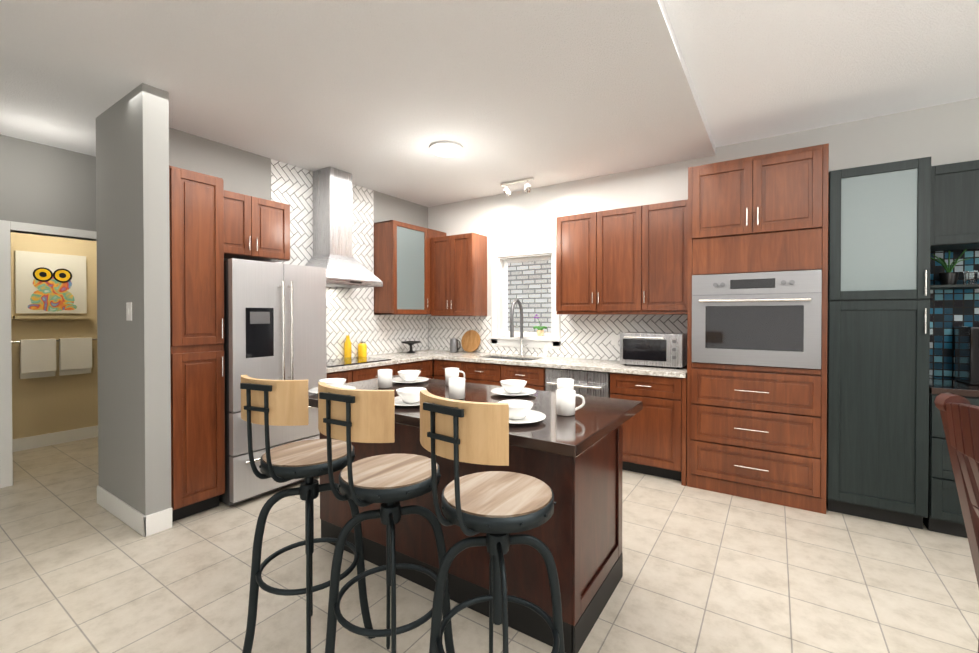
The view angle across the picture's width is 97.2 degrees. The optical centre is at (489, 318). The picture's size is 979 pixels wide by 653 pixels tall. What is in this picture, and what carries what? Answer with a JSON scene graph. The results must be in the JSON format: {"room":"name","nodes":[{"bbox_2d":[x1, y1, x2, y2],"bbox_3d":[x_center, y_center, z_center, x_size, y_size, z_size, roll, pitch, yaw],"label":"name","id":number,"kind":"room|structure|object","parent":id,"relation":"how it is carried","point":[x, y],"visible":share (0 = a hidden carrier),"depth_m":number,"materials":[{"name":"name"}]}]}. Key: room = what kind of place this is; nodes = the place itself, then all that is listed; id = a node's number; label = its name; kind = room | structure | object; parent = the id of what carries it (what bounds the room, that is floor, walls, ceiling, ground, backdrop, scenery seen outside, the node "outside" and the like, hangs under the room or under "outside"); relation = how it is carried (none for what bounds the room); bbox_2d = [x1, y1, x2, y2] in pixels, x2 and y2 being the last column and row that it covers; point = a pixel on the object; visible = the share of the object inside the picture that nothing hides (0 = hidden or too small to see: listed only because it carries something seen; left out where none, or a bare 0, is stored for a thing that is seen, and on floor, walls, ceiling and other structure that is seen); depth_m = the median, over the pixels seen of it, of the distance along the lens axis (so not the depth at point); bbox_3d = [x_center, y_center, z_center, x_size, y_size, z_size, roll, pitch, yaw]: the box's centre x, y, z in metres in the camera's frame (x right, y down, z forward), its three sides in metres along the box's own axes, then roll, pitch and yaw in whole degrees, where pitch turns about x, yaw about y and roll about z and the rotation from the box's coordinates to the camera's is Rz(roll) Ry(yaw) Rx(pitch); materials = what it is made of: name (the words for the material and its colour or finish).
{"room":"kitchen","nodes":[
{"label":"kitchen","id":0,"kind":"room"},
{"bbox_2d":[0,135,96,240],"bbox_3d":[-3.863,-0.107,3.720,0.120,2.950,7.210,0,1,33],"label":"wall","id":1,"kind":"structure","parent":0,"point":[43,184],"depth_m":3.70,"materials":[{"name":"grey paint"}]},
{"bbox_2d":[0,220,172,536],"bbox_3d":[-3.576,0.290,3.444,3.167,2.160,7.060,0,1,33],"label":"baseboard","id":2,"kind":"structure","parent":1,"relation":"attached to","point":[138,521],"depth_m":3.50,"materials":[{"name":"white"}]},
{"bbox_2d":[10,232,97,438],"bbox_3d":[-4.762,-0.115,4.608,0.100,2.950,2.700,0,1,33],"label":"wall","id":3,"kind":"structure","parent":0,"point":[47,405],"depth_m":4.64,"materials":[{"name":"beige paint"}]},
{"bbox_2d":[15,250,86,313],"bbox_3d":[-4.666,-0.370,4.614,0.048,0.640,0.540,0,1,33],"label":"framed picture","id":4,"kind":"object","parent":3,"relation":"attached to","point":[50,283],"visible":1,"depth_m":4.59,"materials":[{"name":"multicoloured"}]},
{"bbox_2d":[13,316,92,318],"bbox_3d":[-4.639,-0.011,4.611,0.098,0.030,0.600,0,1,33],"label":"shelf ledge","id":5,"kind":"object","parent":3,"relation":"attached to","point":[46,317],"visible":1,"depth_m":4.55,"materials":[{"name":"beige"}]},
{"bbox_2d":[12,337,96,378],"bbox_3d":[-4.636,0.418,4.625,0.093,0.402,0.660,0,1,33],"label":"towels","id":6,"kind":"object","parent":3,"relation":"attached to","point":[37,358],"visible":1,"depth_m":4.58,"materials":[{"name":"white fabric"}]},
{"bbox_2d":[104,83,171,515],"bbox_3d":[-2.377,-0.100,2.935,0.585,2.950,0.140,0,1,33],"label":"wall","id":7,"kind":"structure","parent":0,"point":[141,145],"depth_m":2.81,"materials":[{"name":"grey paint"}]},
{"bbox_2d":[126,302,131,320],"bbox_3d":[-2.371,-0.044,2.840,0.080,0.120,0.011,0,1,33],"label":"switch plate","id":8,"kind":"object","parent":7,"relation":"attached to","point":[128,311],"visible":1,"depth_m":2.83,"materials":[{"name":"white plastic"}]},
{"bbox_2d":[96,112,427,490],"bbox_3d":[-1.870,-0.115,4.530,0.270,2.950,3.360,0,1,33],"label":"wall","id":9,"kind":"structure","parent":0,"point":[241,171],"depth_m":3.48,"materials":[{"name":"grey paint"}]},
{"bbox_2d":[224,190,289,262],"bbox_3d":[-2.081,-0.762,3.639,0.351,0.500,0.688,0,1,33],"label":"upper cabinet","id":10,"kind":"object","parent":9,"relation":"attached to","point":[256,229],"visible":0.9,"depth_m":3.60,"materials":[{"name":"brown wood"}]},
{"bbox_2d":[305,167,382,287],"bbox_3d":[-1.512,-0.905,4.358,0.494,1.161,0.700,0,1,33],"label":"hood chimney","id":11,"kind":"object","parent":9,"relation":"attached to","point":[332,229],"visible":0.81,"depth_m":4.30,"materials":[{"name":"metal"}]},
{"bbox_2d":[271,159,427,358],"bbox_3d":[-1.433,-0.530,4.937,0.004,1.922,2.177,0,1,33],"label":"tile backsplash","id":12,"kind":"structure","parent":9,"relation":"attached to","point":[350,311],"depth_m":4.81,"materials":[{"name":"white tile"}]},
{"bbox_2d":[374,220,445,313],"bbox_3d":[-0.946,-0.582,5.358,0.351,1.070,0.948,0,1,33],"label":"upper cabinet","id":13,"kind":"object","parent":9,"relation":"attached to","point":[402,261],"visible":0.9,"depth_m":5.04,"materials":[{"name":"brown wood"}]},
{"bbox_2d":[0,0,715,206],"bbox_3d":[-2.547,-1.579,2.746,6.374,0.210,7.360,0,1,33],"label":"ceiling","id":14,"kind":"structure","parent":0,"point":[380,96],"depth_m":2.70,"materials":[{"name":"white paint"}]},
{"bbox_2d":[429,141,462,156],"bbox_3d":[-0.374,-1.450,3.744,0.290,0.064,0.290,0,1,33],"label":"flush ceiling light","id":15,"kind":"object","parent":14,"relation":"attached to","point":[446,148],"visible":1,"depth_m":3.67,"materials":[{"name":"white glass"}]},
{"bbox_2d":[500,177,533,196],"bbox_3d":[0.301,-1.413,4.675,0.400,0.155,0.089,0,1,33],"label":"track light","id":16,"kind":"object","parent":14,"relation":"attached to","point":[506,191],"visible":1,"depth_m":4.65,"materials":[{"name":"silver metal"}]},
{"bbox_2d":[0,437,978,652],"bbox_3d":[-0.722,1.417,1.567,10.750,0.060,7.360,0,1,33],"label":"floor","id":17,"kind":"structure","parent":0,"point":[82,570],"depth_m":2.26,"materials":[{"name":"tile"}]},
{"bbox_2d":[169,165,224,521],"bbox_3d":[-2.240,0.183,3.136,0.651,2.380,0.330,0,1,33],"label":"pantry cabinet","id":18,"kind":"object","parent":17,"relation":"on","point":[196,220],"visible":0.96,"depth_m":2.96,"materials":[{"name":"brown wood"}]},
{"bbox_2d":[219,258,326,505],"bbox_3d":[-1.871,0.469,3.572,0.731,1.800,0.772,0,1,33],"label":"refrigerator","id":19,"kind":"object","parent":17,"relation":"on","point":[274,321],"visible":0.52,"depth_m":3.28,"materials":[{"name":"silver metal"}]},
{"bbox_2d":[240,375,375,652],"bbox_3d":[-0.752,0.810,1.752,0.386,1.179,0.441,0,1,23],"label":"bar stool","id":20,"kind":"object","parent":17,"relation":"on","point":[266,402],"visible":0.94,"depth_m":1.64,"materials":[{"name":"brown wood"}]},
{"bbox_2d":[327,369,354,382],"bbox_3d":[-1.632,0.924,4.091,0.618,0.880,0.324,0,1,33],"label":"base cabinet","id":21,"kind":"object","parent":17,"relation":"on","point":[349,375],"depth_m":4.00,"materials":[{"name":"brown wood"}]},
{"bbox_2d":[355,363,406,381],"bbox_3d":[-1.377,0.921,4.477,0.618,0.880,0.718,0,1,33],"label":"base cabinet","id":22,"kind":"object","parent":17,"relation":"on","point":[372,372],"depth_m":4.27,"materials":[{"name":"brown wood"}]},
{"bbox_2d":[327,353,433,372],"bbox_3d":[-1.314,0.455,4.530,0.660,0.040,1.410,0,1,33],"label":"countertop","id":23,"kind":"structure","parent":22,"relation":"on","point":[396,358],"depth_m":4.55,"materials":[{"name":"white stone"}]},
{"bbox_2d":[344,335,350,357],"bbox_3d":[-1.537,0.310,4.685,0.076,0.245,0.076,0,1,33],"label":"juice bottle","id":24,"kind":"object","parent":23,"relation":"on","point":[347,348],"visible":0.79,"depth_m":4.66,"materials":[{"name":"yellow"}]},
{"bbox_2d":[327,356,390,366],"bbox_3d":[-1.437,0.430,4.320,0.510,0.012,0.740,0,1,33],"label":"glass cooktop","id":25,"kind":"object","parent":23,"relation":"in","point":[345,361],"visible":0.83,"depth_m":4.34,"materials":[{"name":"black"}]},
{"bbox_2d":[358,341,366,356],"bbox_3d":[-1.424,0.346,4.838,0.096,0.170,0.096,0,1,33],"label":"lemon jar","id":26,"kind":"object","parent":23,"relation":"on","point":[362,348],"visible":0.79,"depth_m":4.80,"materials":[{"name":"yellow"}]},
{"bbox_2d":[318,382,454,652],"bbox_3d":[-0.374,0.812,1.550,0.386,1.179,0.441,0,1,29],"label":"bar stool","id":27,"kind":"object","parent":17,"relation":"on","point":[389,482],"visible":0.98,"depth_m":1.44,"materials":[{"name":"brown wood"}]},
{"bbox_2d":[407,359,432,378],"bbox_3d":[-1.062,0.916,4.953,0.618,0.880,0.542,0,1,33],"label":"base cabinet","id":28,"kind":"object","parent":17,"relation":"on","point":[425,367],"depth_m":4.88,"materials":[{"name":"brown wood"}]},
{"bbox_2d":[398,349,686,377],"bbox_3d":[0.376,0.454,4.674,3.320,0.040,0.647,0,1,33],"label":"countertop","id":29,"kind":"structure","parent":28,"relation":"on","point":[612,366],"depth_m":4.27,"materials":[{"name":"white stone"}]},
{"bbox_2d":[401,341,420,352],"bbox_3d":[-0.965,0.357,5.314,0.240,0.140,0.240,0,1,33],"label":"cake stand","id":30,"kind":"object","parent":29,"relation":"on","point":[410,343],"visible":1,"depth_m":5.29,"materials":[{"name":"black metal"}]},
{"bbox_2d":[450,338,460,352],"bbox_3d":[-0.425,0.339,5.400,0.157,0.175,0.108,0,1,33],"label":"kettle","id":31,"kind":"object","parent":29,"relation":"on","point":[454,348],"visible":1,"depth_m":5.37,"materials":[{"name":"silver metal"}]},
{"bbox_2d":[461,330,479,351],"bbox_3d":[-0.233,0.286,5.387,0.280,0.278,0.076,0,1,33],"label":"round cutting board","id":32,"kind":"object","parent":29,"relation":"on","point":[470,341],"visible":1,"depth_m":5.38,"materials":[{"name":"brown wood"}]},
{"bbox_2d":[482,356,536,360],"bbox_3d":[0.224,0.555,4.794,0.718,0.205,0.378,0,1,33],"label":"sink basin","id":33,"kind":"object","parent":29,"relation":"in","point":[515,358],"visible":0.08,"depth_m":4.98,"materials":[{"name":"metal"}]},
{"bbox_2d":[510,299,527,355],"bbox_3d":[0.332,0.107,4.873,0.108,0.649,0.272,0,1,33],"label":"spring faucet","id":34,"kind":"object","parent":29,"relation":"on","point":[512,326],"visible":1,"depth_m":4.93,"materials":[{"name":"silver metal"}]},
{"bbox_2d":[543,344,547,356],"bbox_3d":[0.623,0.362,4.816,0.054,0.140,0.053,0,1,33],"label":"soap dispenser","id":35,"kind":"object","parent":29,"relation":"on","point":[545,351],"visible":1,"depth_m":4.80,"materials":[{"name":"white plastic"}]},
{"bbox_2d":[620,332,686,368],"bbox_3d":[1.523,0.289,4.000,0.540,0.300,0.387,0,1,33],"label":"toaster oven","id":36,"kind":"object","parent":29,"relation":"on","point":[655,349],"visible":1,"depth_m":3.85,"materials":[{"name":"metal"}]},
{"bbox_2d":[434,359,497,382],"bbox_3d":[-0.284,0.915,5.135,0.477,0.880,0.613,0,1,33],"label":"base cabinet","id":37,"kind":"object","parent":17,"relation":"on","point":[491,374],"depth_m":4.74,"materials":[{"name":"brown wood"}]},
{"bbox_2d":[320,423,622,652],"bbox_3d":[-0.172,0.939,2.493,1.682,0.880,0.660,0,1,33],"label":"kitchen island","id":38,"kind":"object","parent":17,"relation":"on","point":[578,533],"visible":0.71,"depth_m":2.01,"materials":[{"name":"brown wood"}]},
{"bbox_2d":[308,375,642,457],"bbox_3d":[-0.205,0.472,2.457,1.860,0.045,0.950,0,1,33],"label":"island countertop","id":39,"kind":"structure","parent":38,"relation":"on","point":[593,420],"depth_m":2.03,"materials":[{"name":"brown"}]},
{"bbox_2d":[308,378,355,393],"bbox_3d":[-0.947,0.410,2.605,0.270,0.074,0.270,0,1,33],"label":"place setting","id":40,"kind":"object","parent":39,"relation":"on","point":[338,382],"visible":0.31,"depth_m":2.61,"materials":[{"name":"white ceramic"}]},
{"bbox_2d":[378,369,391,387],"bbox_3d":[-0.688,0.389,2.794,0.132,0.112,0.094,0,1,33],"label":"mug","id":41,"kind":"object","parent":39,"relation":"on","point":[384,378],"visible":1,"depth_m":2.75,"materials":[{"name":"white ceramic"}]},
{"bbox_2d":[392,370,428,383],"bbox_3d":[-0.557,0.406,2.995,0.270,0.074,0.270,0,1,33],"label":"place setting","id":42,"kind":"object","parent":39,"relation":"on","point":[408,377],"visible":0.98,"depth_m":2.96,"materials":[{"name":"white ceramic"}]},
{"bbox_2d":[395,387,426,406],"bbox_3d":[-0.410,0.413,2.274,0.270,0.074,0.270,0,1,33],"label":"place setting","id":43,"kind":"object","parent":39,"relation":"on","point":[408,397],"visible":0.79,"depth_m":2.23,"materials":[{"name":"white ceramic"}]},
{"bbox_2d":[445,367,464,385],"bbox_3d":[-0.235,0.389,2.854,0.126,0.112,0.094,0,1,33],"label":"mug","id":44,"kind":"object","parent":39,"relation":"on","point":[452,372],"visible":0.67,"depth_m":2.83,"materials":[{"name":"white ceramic"}]},
{"bbox_2d":[448,377,464,399],"bbox_3d":[-0.194,0.393,2.420,0.124,0.112,0.096,0,1,33],"label":"mug","id":45,"kind":"object","parent":39,"relation":"on","point":[456,388],"visible":1,"depth_m":2.37,"materials":[{"name":"white ceramic"}]},
{"bbox_2d":[491,379,535,395],"bbox_3d":[0.141,0.410,2.546,0.270,0.074,0.270,0,1,33],"label":"place setting","id":46,"kind":"object","parent":39,"relation":"on","point":[512,387],"visible":1,"depth_m":2.51,"materials":[{"name":"white ceramic"}]},
{"bbox_2d":[498,400,545,423],"bbox_3d":[0.116,0.416,1.927,0.270,0.074,0.270,0,1,33],"label":"place setting","id":47,"kind":"object","parent":39,"relation":"on","point":[521,412],"visible":0.71,"depth_m":1.89,"materials":[{"name":"white ceramic"}]},
{"bbox_2d":[557,378,573,389],"bbox_3d":[0.428,0.393,2.400,0.094,0.112,0.128,0,1,33],"label":"mug","id":48,"kind":"object","parent":39,"relation":"on","point":[565,383],"visible":0.46,"depth_m":2.35,"materials":[{"name":"white ceramic"}]},
{"bbox_2d":[556,389,584,415],"bbox_3d":[0.374,0.396,2.020,0.133,0.112,0.094,0,1,33],"label":"mug","id":49,"kind":"object","parent":39,"relation":"on","point":[565,402],"visible":0.96,"depth_m":2.00,"materials":[{"name":"white ceramic"}]},
{"bbox_2d":[420,390,564,652],"bbox_3d":[0.009,0.814,1.357,0.386,1.179,0.441,0,1,39],"label":"bar stool","id":50,"kind":"object","parent":17,"relation":"on","point":[497,507],"visible":1,"depth_m":1.27,"materials":[{"name":"brown wood"}]},
{"bbox_2d":[474,375,525,387],"bbox_3d":[0.210,1.038,4.810,0.815,0.640,0.613,0,1,33],"label":"base cabinet","id":51,"kind":"object","parent":17,"relation":"on","point":[494,379],"depth_m":4.54,"materials":[{"name":"brown wood"}]},
{"bbox_2d":[526,366,545,390],"bbox_3d":[0.627,0.920,4.532,0.186,0.880,0.613,0,1,33],"label":"base cabinet","id":52,"kind":"object","parent":17,"relation":"on","point":[535,376],"depth_m":4.28,"materials":[{"name":"brown wood"}]},
{"bbox_2d":[545,368,609,397],"bbox_3d":[0.949,0.925,4.266,0.625,0.875,0.646,0,1,33],"label":"dishwasher","id":53,"kind":"object","parent":17,"relation":"on","point":[593,383],"visible":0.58,"depth_m":3.99,"materials":[{"name":"silver metal"}]},
{"bbox_2d":[610,372,686,485],"bbox_3d":[1.498,0.926,3.937,0.635,0.880,0.646,0,1,33],"label":"base cabinet","id":54,"kind":"object","parent":17,"relation":"on","point":[655,436],"visible":0.67,"depth_m":3.66,"materials":[{"name":"brown wood"}]},
{"bbox_2d":[687,143,828,513],"bbox_3d":[2.137,0.075,3.495,0.900,2.590,0.666,0,1,33],"label":"tall cabinet","id":55,"kind":"object","parent":17,"relation":"on","point":[758,433],"visible":0.98,"depth_m":3.22,"materials":[{"name":"brown wood"}]},
{"bbox_2d":[692,270,821,368],"bbox_3d":[2.106,0.005,3.447,0.828,0.696,0.622,0,1,33],"label":"steel wall oven","id":56,"kind":"object","parent":55,"relation":"in","point":[771,319],"visible":1,"depth_m":3.21,"materials":[{"name":"grey metal"}]},
{"bbox_2d":[826,157,930,528],"bbox_3d":[2.735,0.173,3.112,0.510,2.400,0.646,0,1,33],"label":"tall cabinet","id":57,"kind":"object","parent":17,"relation":"on","point":[879,250],"visible":1,"depth_m":2.87,"materials":[{"name":"black wood"}]},
{"bbox_2d":[923,160,978,537],"bbox_3d":[3.452,0.177,2.638,1.200,2.400,0.646,0,1,33],"label":"hutch","id":58,"kind":"object","parent":17,"relation":"on","point":[955,209],"visible":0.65,"depth_m":2.86,"materials":[{"name":"black wood"}]},
{"bbox_2d":[930,249,969,284],"bbox_3d":[3.195,-0.349,2.999,0.194,0.244,0.210,0,1,33],"label":"potted plant","id":59,"kind":"object","parent":58,"relation":"in","point":[948,277],"visible":0.9,"depth_m":2.98,"materials":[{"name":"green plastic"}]},
{"bbox_2d":[955,326,978,385],"bbox_3d":[3.324,0.245,2.825,0.320,0.379,0.320,0,1,33],"label":"coffee maker","id":60,"kind":"object","parent":58,"relation":"in","point":[967,354],"visible":0.98,"depth_m":2.84,"materials":[{"name":"black"}]},
{"bbox_2d":[964,270,977,283],"bbox_3d":[3.408,-0.275,2.885,0.338,0.099,0.068,0,1,33],"label":"drinking glass","id":61,"kind":"object","parent":58,"relation":"in","point":[970,276],"visible":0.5,"depth_m":2.94,"materials":[{"name":"clear glass"}]},
{"bbox_2d":[934,393,978,652],"bbox_3d":[1.364,0.798,0.854,0.582,1.192,0.468,0,1,23],"label":"dining chair","id":62,"kind":"object","parent":17,"relation":"on","point":[960,417],"visible":1,"depth_m":1.09,"materials":[{"name":"brown wood"}]},
{"bbox_2d":[428,98,978,378],"bbox_3d":[2.367,-0.143,3.832,8.110,3.020,0.150,0,1,33],"label":"wall","id":63,"kind":"structure","parent":0,"point":[943,134],"depth_m":4.14,"materials":[{"name":"white paint"}]},
{"bbox_2d":[431,233,486,315],"bbox_3d":[-0.392,-0.517,5.350,0.642,0.980,0.351,0,1,33],"label":"upper cabinet","id":64,"kind":"object","parent":63,"relation":"attached to","point":[458,274],"visible":1,"depth_m":5.21,"materials":[{"name":"brown wood"}]},
{"bbox_2d":[490,245,560,348],"bbox_3d":[0.439,-0.240,5.084,0.920,1.160,0.183,0,1,33],"label":"window","id":65,"kind":"structure","parent":63,"relation":"in","point":[527,279],"depth_m":5.11,"materials":[{"name":"white"}]},
{"bbox_2d":[533,314,546,335],"bbox_3d":[0.581,0.079,4.973,0.165,0.252,0.082,0,1,33],"label":"orchid pot","id":66,"kind":"object","parent":65,"relation":"on","point":[540,330],"visible":1,"depth_m":4.96,"materials":[{"name":"beige ceramic"}]},
{"bbox_2d":[428,314,686,360],"bbox_3d":[0.554,0.181,4.939,3.312,0.499,0.004,0,1,33],"label":"tile backsplash","id":67,"kind":"structure","parent":63,"relation":"attached to","point":[585,336],"depth_m":4.66,"materials":[{"name":"white tile"}]},
{"bbox_2d":[611,335,617,345],"bbox_3d":[1.289,0.226,4.452,0.070,0.110,0.006,0,1,33],"label":"electrical outlet plate","id":68,"kind":"object","parent":67,"relation":"attached to","point":[614,339],"visible":1,"depth_m":4.45,"materials":[{"name":"white plastic"}]},
{"bbox_2d":[556,205,647,313],"bbox_3d":[1.157,-0.558,4.345,0.922,0.980,0.318,0,1,33],"label":"upper cabinet","id":69,"kind":"object","parent":63,"relation":"attached to","point":[630,260],"depth_m":4.20,"materials":[{"name":"brown wood"}]},
{"bbox_2d":[648,199,687,310],"bbox_3d":[1.649,-0.555,4.019,0.490,0.980,0.318,0,1,33],"label":"upper cabinet","id":70,"kind":"object","parent":63,"relation":"attached to","point":[667,221],"depth_m":3.87,"materials":[{"name":"brown wood"}]},
{"bbox_2d":[663,0,978,146],"bbox_3d":[1.936,-1.587,-0.218,4.376,0.140,7.360,0,1,33],"label":"ceiling","id":71,"kind":"structure","parent":0,"point":[759,69],"depth_m":2.58,"materials":[{"name":"white paint"}]}
]}

